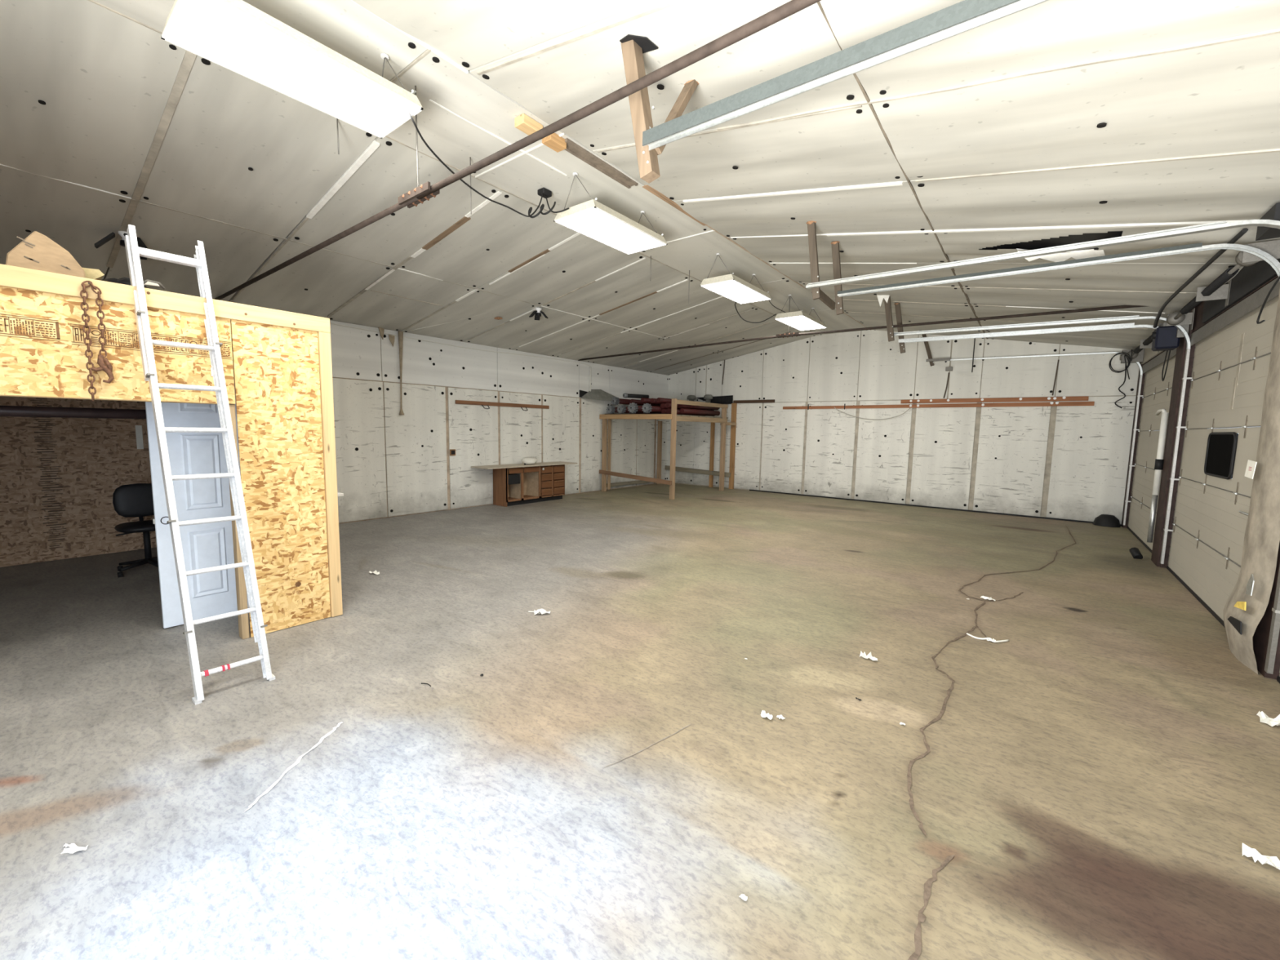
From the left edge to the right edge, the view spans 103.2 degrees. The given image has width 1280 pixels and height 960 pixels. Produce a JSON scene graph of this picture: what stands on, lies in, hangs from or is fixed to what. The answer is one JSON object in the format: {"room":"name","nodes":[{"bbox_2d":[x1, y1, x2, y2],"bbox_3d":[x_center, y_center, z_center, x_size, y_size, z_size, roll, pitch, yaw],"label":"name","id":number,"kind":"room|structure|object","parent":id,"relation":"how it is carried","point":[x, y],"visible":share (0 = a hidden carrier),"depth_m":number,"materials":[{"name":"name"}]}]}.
{"room":"garage workshop","nodes":[
{"label":"garage workshop","id":0,"kind":"room"},
{"bbox_2d":[0,263,342,639],"bbox_3d":[-5.243,-0.134,4.439,4.374,2.530,3.060,5,7,38],"label":"wall","id":1,"kind":"structure","parent":0,"point":[60,477],"depth_m":4.02,"materials":[{"name":"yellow wood"}]},
{"bbox_2d":[5,231,85,277],"bbox_3d":[-3.872,-1.376,3.304,0.353,0.378,0.388,5,7,38],"label":"sack","id":2,"kind":"object","parent":1,"relation":"on","point":[37,251],"visible":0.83,"depth_m":3.18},
{"bbox_2d":[16,235,71,270],"bbox_3d":[-3.739,-1.421,3.183,0.002,0.151,0.214,5,7,38],"label":"print","id":3,"kind":"object","parent":2,"relation":"attached to","point":[33,251],"depth_m":3.18},
{"bbox_2d":[82,267,104,279],"bbox_3d":[-3.890,-1.414,3.565,0.300,0.100,0.145,5,7,38],"label":"foam offcut","id":4,"kind":"object","parent":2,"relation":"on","point":[92,273],"visible":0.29,"depth_m":3.49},
{"bbox_2d":[0,405,146,418],"bbox_3d":[-4.271,-0.487,3.630,0.076,0.076,2.930,5,7,38],"label":"pipe","id":5,"kind":"object","parent":1,"relation":"attached to","point":[5,411],"visible":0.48,"depth_m":3.71,"materials":[{"name":"metal"}]},
{"bbox_2d":[80,280,114,401],"bbox_3d":[-3.381,-0.858,3.159,0.065,0.732,0.120,5,7,38],"label":"chain","id":6,"kind":"object","parent":1,"relation":"hanging from","point":[108,369],"visible":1,"depth_m":3.14,"materials":[{"name":"metal"}]},
{"bbox_2d":[101,277,147,288],"bbox_3d":[-3.598,-1.303,3.530,0.379,0.193,0.272,5,7,38],"label":"bag","id":7,"kind":"object","parent":1,"relation":"on","point":[126,281],"visible":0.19,"depth_m":3.44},
{"bbox_2d":[143,281,159,286],"bbox_3d":[-3.436,-1.379,3.567,0.020,0.025,0.080,5,7,38],"label":"paper scrap","id":8,"kind":"object","parent":7,"relation":"on","point":[148,283],"visible":1,"depth_m":3.56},
{"bbox_2d":[142,279,165,289],"bbox_3d":[-3.441,-1.381,3.577,0.016,0.056,0.140,5,7,38],"label":"wire","id":9,"kind":"object","parent":7,"relation":"on","point":[146,280],"visible":0.8,"depth_m":3.58,"materials":[{"name":"metal"}]},
{"bbox_2d":[145,382,248,628],"bbox_3d":[-3.625,0.165,4.205,0.047,2.022,0.622,5,7,38],"label":"door","id":10,"kind":"structure","parent":1,"relation":"in","point":[205,545],"depth_m":4.16,"materials":[{"name":"paint"}]},
{"bbox_2d":[329,320,668,524],"bbox_3d":[-3.590,-1.104,10.166,0.152,3.360,14.330,5,7,38],"label":"wall","id":11,"kind":"structure","parent":0,"point":[389,464],"depth_m":10.05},
{"bbox_2d":[388,334,395,346],"bbox_3d":[-4.334,-2.432,8.856,0.024,0.200,0.100,5,7,38],"label":"rag","id":12,"kind":"object","parent":11,"relation":"hanging from","point":[391,337],"visible":1,"depth_m":8.86,"materials":[{"name":"fabric"}]},
{"bbox_2d":[397,331,404,415],"bbox_3d":[-4.247,-1.892,9.014,0.105,1.466,0.085,-2,7,-30],"label":"strap","id":13,"kind":"object","parent":11,"relation":"hanging from","point":[400,333],"visible":1,"depth_m":8.99,"materials":[{"name":"fabric"}]},
{"bbox_2d":[329,322,590,366],"bbox_3d":[-3.260,-2.671,10.261,0.027,0.084,6.502,5,7,38],"label":"cable","id":14,"kind":"object","parent":11,"relation":"attached to","point":[330,322],"visible":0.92,"depth_m":9.71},
{"bbox_2d":[455,400,549,410],"bbox_3d":[-2.836,-1.573,10.865,0.127,0.153,2.420,5,7,38],"label":"hook rail","id":15,"kind":"object","parent":11,"relation":"attached to","point":[457,402],"visible":1,"depth_m":10.75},
{"bbox_2d":[579,389,614,400],"bbox_3d":[-0.998,-2.180,12.982,1.251,0.300,0.285,-4,8,-43],"label":"flap","id":16,"kind":"object","parent":11,"relation":"attached to","point":[596,394],"visible":0.85,"depth_m":12.88,"materials":[{"name":"metal"}]},
{"bbox_2d":[0,483,1279,959],"bbox_3d":[0.645,0.973,7.041,10.720,0.004,14.330,5,7,38],"label":"floor","id":17,"kind":"structure","parent":0,"point":[1091,782],"depth_m":2.66,"materials":[{"name":"concrete"}]},
{"bbox_2d":[60,844,88,853],"bbox_3d":[-2.183,1.428,1.958,0.074,0.017,0.023,-1,6,-20],"label":"paper scrap","id":18,"kind":"object","parent":17,"relation":"on","point":[71,850],"visible":1,"depth_m":1.96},
{"bbox_2d":[112,483,159,577],"bbox_3d":[-5.467,0.529,5.636,0.583,0.957,0.562,5,7,38],"label":"office chair","id":19,"kind":"object","parent":17,"relation":"on","point":[129,500],"visible":0.74,"depth_m":5.62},
{"bbox_2d":[124,224,275,704],"bbox_3d":[-2.893,-0.176,3.325,1.047,2.943,0.406,5,7,38],"label":"ladder","id":20,"kind":"object","parent":17,"relation":"on","point":[133,251],"visible":1,"depth_m":3.30,"materials":[{"name":"metal"}]},
{"bbox_2d":[471,461,577,506],"bbox_3d":[-2.467,0.077,11.168,0.579,0.845,2.480,5,7,38],"label":"workbench","id":21,"kind":"object","parent":17,"relation":"on","point":[513,484],"visible":1,"depth_m":11.15,"materials":[{"name":"laminate"}]},
{"bbox_2d":[521,457,537,464],"bbox_3d":[-2.442,-0.420,11.141,0.356,0.162,0.369,5,7,38],"label":"plastic bag","id":22,"kind":"object","parent":21,"relation":"on","point":[526,460],"visible":1,"depth_m":11.03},
{"bbox_2d":[533,608,550,614],"bbox_3d":[-0.873,1.179,4.541,0.146,0.034,0.076,0,6,-8],"label":"paper scrap","id":23,"kind":"object","parent":17,"relation":"on","point":[541,611],"visible":1,"depth_m":4.54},
{"bbox_2d":[599,398,736,499],"bbox_3d":[0.825,-0.902,13.776,2.430,2.380,3.080,5,7,38],"label":"rack","id":24,"kind":"object","parent":17,"relation":"on","point":[673,416],"visible":1,"depth_m":13.28,"materials":[{"name":"brown wood"}]},
{"bbox_2d":[605,404,647,413],"bbox_3d":[0.029,-1.910,14.105,0.220,0.219,2.720,5,7,38],"label":"tube","id":25,"kind":"object","parent":24,"relation":"on","point":[611,409],"visible":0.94,"depth_m":13.08,"materials":[{"name":"red paint"}]},
{"bbox_2d":[610,396,660,406],"bbox_3d":[0.111,-2.133,14.085,0.209,0.209,2.620,5,7,38],"label":"tube","id":26,"kind":"object","parent":25,"relation":"on","point":[615,400],"visible":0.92,"depth_m":13.21,"materials":[{"name":"red paint"}]},
{"bbox_2d":[617,404,662,413],"bbox_3d":[0.313,-1.888,13.885,0.220,0.219,2.720,5,7,38],"label":"tube","id":27,"kind":"object","parent":24,"relation":"on","point":[621,409],"visible":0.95,"depth_m":12.88,"materials":[{"name":"red paint"}]},
{"bbox_2d":[630,399,660,405],"bbox_3d":[0.493,-2.106,13.992,0.120,0.120,2.300,5,7,38],"label":"tube","id":28,"kind":"object","parent":27,"relation":"on","point":[637,402],"visible":0.4,"depth_m":13.29,"materials":[{"name":"paint"}]},
{"bbox_2d":[627,402,657,413],"bbox_3d":[0.646,-1.886,13.677,0.262,0.261,2.840,5,7,38],"label":"tube","id":29,"kind":"object","parent":24,"relation":"on","point":[633,407],"visible":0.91,"depth_m":12.60,"materials":[{"name":"red paint"}]},
{"bbox_2d":[640,397,659,404],"bbox_3d":[0.770,-2.110,13.776,0.120,0.120,2.300,5,7,38],"label":"tube","id":30,"kind":"object","parent":29,"relation":"on","point":[642,399],"visible":0.34,"depth_m":12.91,"materials":[{"name":"paint"}]},
{"bbox_2d":[622,393,648,398],"bbox_3d":[-0.100,-2.140,12.941,0.726,0.120,0.120,-2,7,-31],"label":"pipe","id":31,"kind":"object","parent":30,"relation":"on","point":[624,395],"visible":0.98,"depth_m":12.89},
{"bbox_2d":[641,403,664,413],"bbox_3d":[0.860,-1.831,13.272,0.241,0.240,2.420,5,7,38],"label":"tube","id":32,"kind":"object","parent":24,"relation":"on","point":[646,407],"visible":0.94,"depth_m":12.38,"materials":[{"name":"red paint"}]},
{"bbox_2d":[656,397,702,403],"bbox_3d":[1.164,-2.062,13.472,0.120,0.120,2.300,5,7,38],"label":"tube","id":33,"kind":"object","parent":32,"relation":"on","point":[659,399],"visible":0.37,"depth_m":12.69,"materials":[{"name":"paint"}]},
{"bbox_2d":[687,395,696,400],"bbox_3d":[1.510,-2.314,14.872,0.254,0.350,0.260,5,7,38],"label":"pulley","id":34,"kind":"object","parent":24,"relation":"on","point":[691,397],"visible":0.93,"depth_m":14.78,"materials":[{"name":"grey metal"}]},
{"bbox_2d":[676,408,714,416],"bbox_3d":[1.437,-1.744,13.160,0.124,0.124,1.900,5,7,38],"label":"tube","id":35,"kind":"object","parent":24,"relation":"on","point":[677,410],"visible":0.21,"depth_m":12.86,"materials":[{"name":"paint"}]},
{"bbox_2d":[680,408,719,415],"bbox_3d":[1.579,-1.757,13.112,0.124,0.124,1.800,5,7,38],"label":"tube","id":36,"kind":"object","parent":24,"relation":"on","point":[685,411],"visible":1,"depth_m":12.96,"materials":[{"name":"paint"}]},
{"bbox_2d":[678,404,719,410],"bbox_3d":[1.550,-1.899,13.122,0.124,0.124,1.800,5,7,38],"label":"tube","id":37,"kind":"object","parent":36,"relation":"on","point":[679,405],"visible":0.6,"depth_m":12.98,"materials":[{"name":"paint"}]},
{"bbox_2d":[703,394,712,402],"bbox_3d":[1.956,-2.274,14.553,0.254,0.350,0.260,5,7,38],"label":"pulley","id":38,"kind":"object","parent":24,"relation":"on","point":[708,397],"visible":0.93,"depth_m":14.46,"materials":[{"name":"grey metal"}]},
{"bbox_2d":[696,395,733,404],"bbox_3d":[2.114,-2.298,14.573,1.220,0.240,0.030,5,7,38],"label":"tray","id":39,"kind":"object","parent":24,"relation":"on","point":[718,399],"visible":0.83,"depth_m":14.40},
{"bbox_2d":[728,403,737,488],"bbox_3d":[2.623,-0.948,14.333,0.120,2.420,0.090,5,7,38],"label":"stud","id":40,"kind":"object","parent":17,"relation":"on","point":[734,406],"visible":1,"depth_m":14.29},
{"bbox_2d":[760,710,773,719],"bbox_3d":[0.739,1.376,2.963,0.074,0.017,0.058,5,7,38],"label":"paper scrap","id":41,"kind":"object","parent":17,"relation":"on","point":[763,714],"visible":1,"depth_m":2.97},
{"bbox_2d":[859,651,877,660],"bbox_3d":[1.690,1.298,3.743,0.119,0.046,0.060,5,7,38],"label":"paper scrap","id":42,"kind":"object","parent":17,"relation":"on","point":[863,655],"visible":1,"depth_m":3.75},
{"bbox_2d":[966,632,1008,642],"bbox_3d":[2.845,1.294,4.138,0.297,0.025,0.110,4,6,25],"label":"string","id":43,"kind":"object","parent":17,"relation":"on","point":[974,637],"visible":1,"depth_m":4.12,"materials":[{"name":"white paper"}]},
{"bbox_2d":[1092,514,1120,527],"bbox_3d":[8.805,0.754,9.554,0.394,0.210,0.388,5,7,38],"label":"lump","id":44,"kind":"object","parent":17,"relation":"on","point":[1103,520],"visible":1,"depth_m":9.45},
{"bbox_2d":[1128,547,1142,559],"bbox_3d":[6.879,1.023,7.029,0.100,0.164,0.180,3,6,19],"label":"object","id":45,"kind":"object","parent":17,"relation":"on","point":[1135,552],"visible":0.96,"depth_m":7.00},
{"bbox_2d":[1241,843,1279,870],"bbox_3d":[2.452,1.487,1.996,0.107,0.048,0.050,5,7,38],"label":"paper scrap","id":46,"kind":"object","parent":17,"relation":"on","point":[1246,851],"visible":1,"depth_m":1.99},
{"bbox_2d":[1256,711,1279,726],"bbox_3d":[3.726,1.402,2.962,0.153,0.066,0.090,5,7,38],"label":"paper scrap","id":47,"kind":"object","parent":17,"relation":"on","point":[1264,717],"visible":1,"depth_m":2.98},
{"bbox_2d":[0,0,1279,375],"bbox_3d":[0.689,-2.713,6.683,10.870,0.989,14.530,5,7,38],"label":"ceiling","id":48,"kind":"structure","parent":0,"point":[1050,123],"depth_m":4.04,"materials":[{"name":"paint"}]},
{"bbox_2d":[94,231,147,259],"bbox_3d":[-5.277,-2.427,5.166,0.464,0.195,0.407,5,7,38],"label":"lamp","id":49,"kind":"object","parent":48,"relation":"attached to","point":[122,233],"visible":0.39,"depth_m":5.14,"materials":[{"name":"black metal"}]},
{"bbox_2d":[160,0,423,138],"bbox_3d":[-1.975,-2.562,2.967,0.560,0.381,1.165,5,7,38],"label":"ceiling light","id":50,"kind":"object","parent":48,"relation":"hanging from","point":[237,36],"visible":1,"depth_m":2.88,"materials":[{"name":"white plastic"}]},
{"bbox_2d":[336,118,339,154],"bbox_3d":[-2.397,-2.733,4.022,0.009,0.280,0.010,5,7,38],"label":"wire","id":51,"kind":"object","parent":48,"relation":"hanging from","point":[336,118],"visible":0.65,"depth_m":4.02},
{"bbox_2d":[469,156,471,214],"bbox_3d":[-1.537,-2.675,4.602,0.009,0.500,0.010,5,7,38],"label":"wire","id":52,"kind":"object","parent":48,"relation":"hanging from","point":[469,157],"visible":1,"depth_m":4.61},
{"bbox_2d":[213,0,821,300],"bbox_3d":[-1.715,-2.440,3.744,10.400,0.781,0.110,5,7,38],"label":"ceiling pipe","id":53,"kind":"object","parent":48,"relation":"attached to","point":[424,192],"visible":0.95,"depth_m":2.74,"materials":[{"name":"metal"}]},
{"bbox_2d":[514,113,542,135],"bbox_3d":[-0.883,-2.812,4.029,0.110,0.070,0.200,5,7,38],"label":"wooden block","id":54,"kind":"object","parent":48,"relation":"attached to","point":[522,122],"visible":0.76,"depth_m":3.98,"materials":[{"name":"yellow wood"}]},
{"bbox_2d":[528,307,548,320],"bbox_3d":[-1.743,-2.839,8.625,0.328,0.172,0.288,5,7,38],"label":"lamp","id":55,"kind":"object","parent":48,"relation":"attached to","point":[537,313],"visible":1,"depth_m":8.61,"materials":[{"name":"black metal"}]},
{"bbox_2d":[537,187,551,198],"bbox_3d":[-0.974,-2.933,5.183,0.100,0.055,0.120,5,7,38],"label":"plug","id":56,"kind":"object","parent":48,"relation":"attached to","point":[544,191],"visible":0.94,"depth_m":5.15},
{"bbox_2d":[408,111,542,217],"bbox_3d":[-1.286,-2.633,4.253,0.154,0.453,1.982,3,6,16],"label":"cord","id":57,"kind":"object","parent":56,"relation":"hanging from","point":[409,113],"visible":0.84,"depth_m":4.09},
{"bbox_2d":[528,201,555,217],"bbox_3d":[-0.951,-2.607,4.888,0.280,0.191,0.111,-3,7,-31],"label":"coil","id":58,"kind":"object","parent":57,"relation":"hanging from","point":[542,206],"visible":0.99,"depth_m":4.86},
{"bbox_2d":[545,195,568,213],"bbox_3d":[-0.863,-2.741,4.991,0.108,0.331,0.462,-4,8,-39],"label":"cord","id":59,"kind":"object","parent":56,"relation":"hanging from","point":[566,209],"visible":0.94,"depth_m":4.87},
{"bbox_2d":[542,133,566,152],"bbox_3d":[-0.717,-2.831,4.241,0.110,0.070,0.180,5,7,38],"label":"wooden block","id":60,"kind":"object","parent":48,"relation":"attached to","point":[553,141],"visible":0.78,"depth_m":4.21,"materials":[{"name":"brown wood"}]},
{"bbox_2d":[564,137,637,188],"bbox_3d":[-0.361,-2.889,4.657,0.115,0.025,0.960,5,7,38],"label":"channel","id":61,"kind":"object","parent":48,"relation":"attached to","point":[572,148],"visible":0.81,"depth_m":4.62,"materials":[{"name":"wood"}]},
{"bbox_2d":[553,172,667,254],"bbox_3d":[-0.274,-2.768,5.290,0.560,0.381,1.175,5,7,38],"label":"ceiling light","id":62,"kind":"object","parent":48,"relation":"hanging from","point":[592,219],"visible":0.92,"depth_m":5.17,"materials":[{"name":"white plastic"}]},
{"bbox_2d":[555,208,665,253],"bbox_3d":[-0.276,-2.584,5.311,0.532,0.004,1.142,5,7,38],"label":"diffuser","id":63,"kind":"object","parent":62,"relation":"attached to","point":[599,224],"depth_m":5.23,"materials":[{"name":"white"}]},
{"bbox_2d":[620,40,660,183],"bbox_3d":[0.000,-2.118,2.887,0.242,0.806,0.091,5,7,38],"label":"hanger","id":64,"kind":"object","parent":48,"relation":"hanging from","point":[633,57],"visible":0.72,"depth_m":2.86,"materials":[{"name":"brown wood"}]},
{"bbox_2d":[648,79,699,155],"bbox_3d":[0.201,-2.175,3.035,0.086,0.601,0.486,5,7,35],"label":"hanger","id":65,"kind":"object","parent":48,"relation":"hanging from","point":[690,86],"visible":0.66,"depth_m":3.06,"materials":[{"name":"brown wood"}]},
{"bbox_2d":[699,253,776,323],"bbox_3d":[1.718,-2.962,8.072,0.838,0.490,2.562,5,7,38],"label":"ceiling light","id":66,"kind":"object","parent":48,"relation":"hanging from","point":[731,286],"depth_m":7.34,"materials":[{"name":"white plastic"}]},
{"bbox_2d":[702,280,769,303],"bbox_3d":[1.437,-2.765,7.480,0.502,0.004,1.222,5,7,38],"label":"diffuser","id":67,"kind":"object","parent":66,"relation":"attached to","point":[736,291],"depth_m":7.39,"materials":[{"name":"white"}]},
{"bbox_2d":[774,294,826,330],"bbox_3d":[3.044,-3.135,9.515,0.530,0.391,1.305,5,7,38],"label":"ceiling light","id":68,"kind":"object","parent":48,"relation":"hanging from","point":[799,320],"visible":0.99,"depth_m":9.34,"materials":[{"name":"white plastic"}]},
{"bbox_2d":[776,315,826,330],"bbox_3d":[3.043,-2.946,9.536,0.502,0.004,1.272,5,7,38],"label":"diffuser","id":69,"kind":"object","parent":68,"relation":"attached to","point":[799,322],"depth_m":9.46,"materials":[{"name":"white"}]},
{"bbox_2d":[806,220,820,299],"bbox_3d":[1.820,-2.314,5.325,0.184,0.818,0.091,5,7,38],"label":"hanger","id":70,"kind":"object","parent":48,"relation":"hanging from","point":[811,230],"visible":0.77,"depth_m":5.31,"materials":[{"name":"brown wood"}]},
{"bbox_2d":[811,289,835,310],"bbox_3d":[2.044,-2.025,5.634,0.030,0.140,0.658,6,8,39],"label":"board","id":71,"kind":"object","parent":70,"relation":"attached to","point":[824,298],"visible":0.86,"depth_m":5.69,"materials":[{"name":"brown wood"}]},
{"bbox_2d":[831,240,843,315],"bbox_3d":[2.283,-2.342,5.872,0.185,0.838,0.097,5,7,38],"label":"hanger","id":72,"kind":"object","parent":48,"relation":"hanging from","point":[835,244],"visible":0.82,"depth_m":5.85,"materials":[{"name":"brown wood"}]},
{"bbox_2d":[577,297,1146,360],"bbox_3d":[2.596,-2.927,9.264,10.401,0.779,0.110,5,7,38],"label":"rod","id":73,"kind":"object","parent":48,"relation":"attached to","point":[794,334],"visible":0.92,"depth_m":8.13,"materials":[{"name":"metal"}]},
{"bbox_2d":[884,296,894,342],"bbox_3d":[4.002,-2.605,8.161,0.210,0.742,0.071,5,7,38],"label":"hanger","id":74,"kind":"object","parent":48,"relation":"hanging from","point":[887,305],"visible":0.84,"depth_m":8.13,"materials":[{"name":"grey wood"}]},
{"bbox_2d":[893,302,905,353],"bbox_3d":[4.395,-2.581,8.583,0.232,0.861,0.091,5,7,38],"label":"hanger","id":75,"kind":"object","parent":48,"relation":"hanging from","point":[898,311],"visible":0.89,"depth_m":8.55,"materials":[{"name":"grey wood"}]},
{"bbox_2d":[921,333,933,366],"bbox_3d":[6.245,-2.839,10.996,0.285,0.739,0.046,5,7,38],"label":"hanger","id":76,"kind":"object","parent":48,"relation":"hanging from","point":[926,343],"visible":0.81,"depth_m":10.98,"materials":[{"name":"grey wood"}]},
{"bbox_2d":[925,357,952,371],"bbox_3d":[6.412,-2.466,10.865,0.500,0.270,0.100,5,7,38],"label":"track splice","id":77,"kind":"object","parent":76,"relation":"hanging from","point":[947,368],"visible":1,"depth_m":10.79,"materials":[{"name":"metal"}]},
{"bbox_2d":[1152,227,1248,328],"bbox_3d":[5.547,-1.920,5.167,0.092,0.176,3.405,5,7,37],"label":"power cable","id":78,"kind":"object","parent":48,"relation":"attached to","point":[1243,231],"visible":0.96,"depth_m":4.68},
{"bbox_2d":[666,329,1139,524],"bbox_3d":[5.060,-1.579,12.538,10.840,4.120,0.152,5,7,38],"label":"wall","id":79,"kind":"structure","parent":0,"point":[1064,462],"depth_m":11.46,"materials":[{"name":"paint"}]},
{"bbox_2d":[733,399,774,403],"bbox_3d":[3.110,-2.151,13.889,1.210,0.080,0.047,5,7,38],"label":"board","id":80,"kind":"object","parent":79,"relation":"attached to","point":[770,400],"visible":1,"depth_m":13.87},
{"bbox_2d":[749,488,1121,525],"bbox_3d":[6.059,0.565,11.849,7.600,0.030,0.025,5,7,38],"label":"baseboard","id":81,"kind":"structure","parent":79,"relation":"attached to","point":[1070,520],"depth_m":11.36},
{"bbox_2d":[782,401,1094,409],"bbox_3d":[6.208,-1.686,11.517,6.160,0.140,0.040,5,7,38],"label":"wall rail","id":82,"kind":"object","parent":79,"relation":"attached to","point":[1051,403],"visible":1,"depth_m":10.99,"materials":[{"name":"brown wood"}]},
{"bbox_2d":[834,407,910,419],"bbox_3d":[5.480,-1.591,12.063,1.710,0.315,0.027,5,7,38],"label":"cable","id":83,"kind":"object","parent":82,"relation":"hanging from","point":[834,407],"visible":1,"depth_m":12.07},
{"bbox_2d":[900,395,1088,403],"bbox_3d":[7.288,-1.683,10.677,3.250,0.091,0.036,5,7,38],"label":"wall rail","id":84,"kind":"object","parent":79,"relation":"attached to","point":[1083,397],"visible":1,"depth_m":10.53,"materials":[{"name":"brown wood"}]},
{"bbox_2d":[1052,360,1059,395],"bbox_3d":[8.172,-2.013,9.967,0.061,0.691,0.024,5,7,38],"label":"strip","id":85,"kind":"object","parent":79,"relation":"attached to","point":[1058,360],"visible":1,"depth_m":9.96,"materials":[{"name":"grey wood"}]},
{"bbox_2d":[1114,363,1126,408],"bbox_3d":[8.921,-1.782,9.382,0.147,0.908,0.035,5,7,38],"label":"wire","id":86,"kind":"object","parent":79,"relation":"attached to","point":[1125,363],"visible":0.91,"depth_m":9.38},
{"bbox_2d":[1121,258,1279,679],"bbox_3d":[4.752,-0.267,3.725,0.383,3.280,14.330,5,7,38],"label":"wall","id":87,"kind":"structure","parent":0,"point":[1247,611],"depth_m":3.84,"materials":[{"name":"metal"}]},
{"bbox_2d":[642,0,1048,151],"bbox_3d":[1.284,-0.155,1.906,3.241,3.187,0.064,5,7,38],"label":"door track","id":88,"kind":"object","parent":87,"relation":"attached to","point":[965,15],"visible":1,"depth_m":2.09,"materials":[{"name":"metal"}]},
{"bbox_2d":[898,322,1159,342],"bbox_3d":[5.700,-0.666,7.697,3.410,3.184,0.064,5,7,38],"label":"door track","id":89,"kind":"object","parent":87,"relation":"attached to","point":[1123,325],"visible":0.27,"depth_m":7.49,"materials":[{"name":"metal"}]},
{"bbox_2d":[934,351,1143,524],"bbox_3d":[7.589,-0.889,10.173,3.480,3.193,0.060,5,7,38],"label":"door track","id":90,"kind":"object","parent":87,"relation":"attached to","point":[1139,395],"visible":0.86,"depth_m":9.23,"materials":[{"name":"metal"}]},
{"bbox_2d":[805,219,1279,674],"bbox_3d":[3.079,-0.357,4.384,3.460,3.149,0.064,5,7,38],"label":"door track","id":91,"kind":"object","parent":87,"relation":"attached to","point":[1275,623],"visible":1,"depth_m":3.83,"materials":[{"name":"metal"}]},
{"bbox_2d":[893,315,1192,564],"bbox_3d":[5.405,-0.663,7.373,3.480,3.234,0.064,5,7,38],"label":"door track","id":92,"kind":"object","parent":87,"relation":"attached to","point":[1180,327],"visible":0.83,"depth_m":6.48,"materials":[{"name":"metal"}]},
{"bbox_2d":[837,242,1279,297],"bbox_3d":[3.558,-0.426,4.914,3.360,3.197,0.064,5,7,38],"label":"door track","id":93,"kind":"object","parent":87,"relation":"attached to","point":[1275,264],"visible":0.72,"depth_m":4.52,"materials":[{"name":"metal"}]},
{"bbox_2d":[1120,348,1144,363],"bbox_3d":[8.828,-2.220,9.101,0.300,0.220,0.140,5,7,38],"label":"end bearing","id":94,"kind":"object","parent":87,"relation":"attached to","point":[1139,358],"visible":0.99,"depth_m":9.04,"materials":[{"name":"metal"}]},
{"bbox_2d":[1126,322,1163,363],"bbox_3d":[7.915,-2.107,7.878,0.233,0.250,3.040,5,7,38],"label":"shaft","id":95,"kind":"object","parent":87,"relation":"attached to","point":[1146,343],"visible":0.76,"depth_m":7.92,"materials":[{"name":"metal"}]},
{"bbox_2d":[1108,349,1132,379],"bbox_3d":[8.565,-2.046,9.029,0.315,0.483,0.417,5,7,38],"label":"wire","id":96,"kind":"object","parent":95,"relation":"hanging from","point":[1130,359],"visible":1,"depth_m":9.02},
{"bbox_2d":[1127,348,1176,552],"bbox_3d":[8.063,-0.479,7.982,0.100,2.956,3.040,5,7,38],"label":"door","id":97,"kind":"structure","parent":87,"relation":"in","point":[1157,393],"depth_m":8.20,"materials":[{"name":"metal"}]},
{"bbox_2d":[1146,408,1168,542],"bbox_3d":[7.030,-0.061,6.928,0.078,1.802,0.377,5,7,33],"label":"pipe","id":98,"kind":"object","parent":87,"relation":"attached to","point":[1158,465],"visible":1,"depth_m":6.79,"materials":[{"name":"metal"}]},
{"bbox_2d":[1151,322,1179,351],"bbox_3d":[6.795,-1.848,6.524,0.310,0.330,0.260,5,7,38],"label":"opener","id":99,"kind":"object","parent":87,"relation":"attached to","point":[1164,338],"visible":0.89,"depth_m":6.46,"materials":[{"name":"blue plastic"}]},
{"bbox_2d":[1161,350,1170,381],"bbox_3d":[7.194,-1.613,6.928,0.040,0.510,0.464,6,8,41],"label":"cable","id":100,"kind":"object","parent":87,"relation":"hanging from","point":[1162,377],"visible":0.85,"depth_m":7.00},
{"bbox_2d":[1176,324,1189,337],"bbox_3d":[6.776,-1.923,6.322,0.095,0.280,0.050,5,7,38],"label":"bracket","id":101,"kind":"object","parent":87,"relation":"attached to","point":[1179,335],"visible":0.43,"depth_m":6.32,"materials":[{"name":"metal"}]},
{"bbox_2d":[1166,277,1279,627],"bbox_3d":[5.862,-0.231,5.164,0.100,2.956,3.010,5,7,38],"label":"door","id":102,"kind":"structure","parent":87,"relation":"in","point":[1233,351],"depth_m":4.98,"materials":[{"name":"beige metal"}]},
{"bbox_2d":[1166,240,1279,330],"bbox_3d":[5.735,-1.861,5.087,0.233,0.250,3.040,5,7,38],"label":"shaft","id":103,"kind":"object","parent":87,"relation":"attached to","point":[1216,290],"visible":0.98,"depth_m":4.92,"materials":[{"name":"metal"}]},
{"bbox_2d":[1244,459,1257,479],"bbox_3d":[4.661,-0.082,3.870,0.006,0.140,0.220,5,7,38],"label":"paper notice","id":104,"kind":"object","parent":87,"relation":"attached to","point":[1251,466],"visible":1,"depth_m":3.86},
{"bbox_2d":[1255,202,1279,240],"bbox_3d":[4.463,-1.781,3.448,0.270,0.140,0.350,5,7,38],"label":"bracket","id":105,"kind":"object","parent":87,"relation":"attached to","point":[1263,233],"visible":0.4,"depth_m":3.52,"materials":[{"name":"metal"}]},
{"bbox_2d":[1256,275,1279,324],"bbox_3d":[4.863,-1.437,3.898,0.039,0.392,0.510,5,7,34],"label":"cable","id":106,"kind":"object","parent":87,"relation":"attached to","point":[1278,278],"visible":1,"depth_m":3.98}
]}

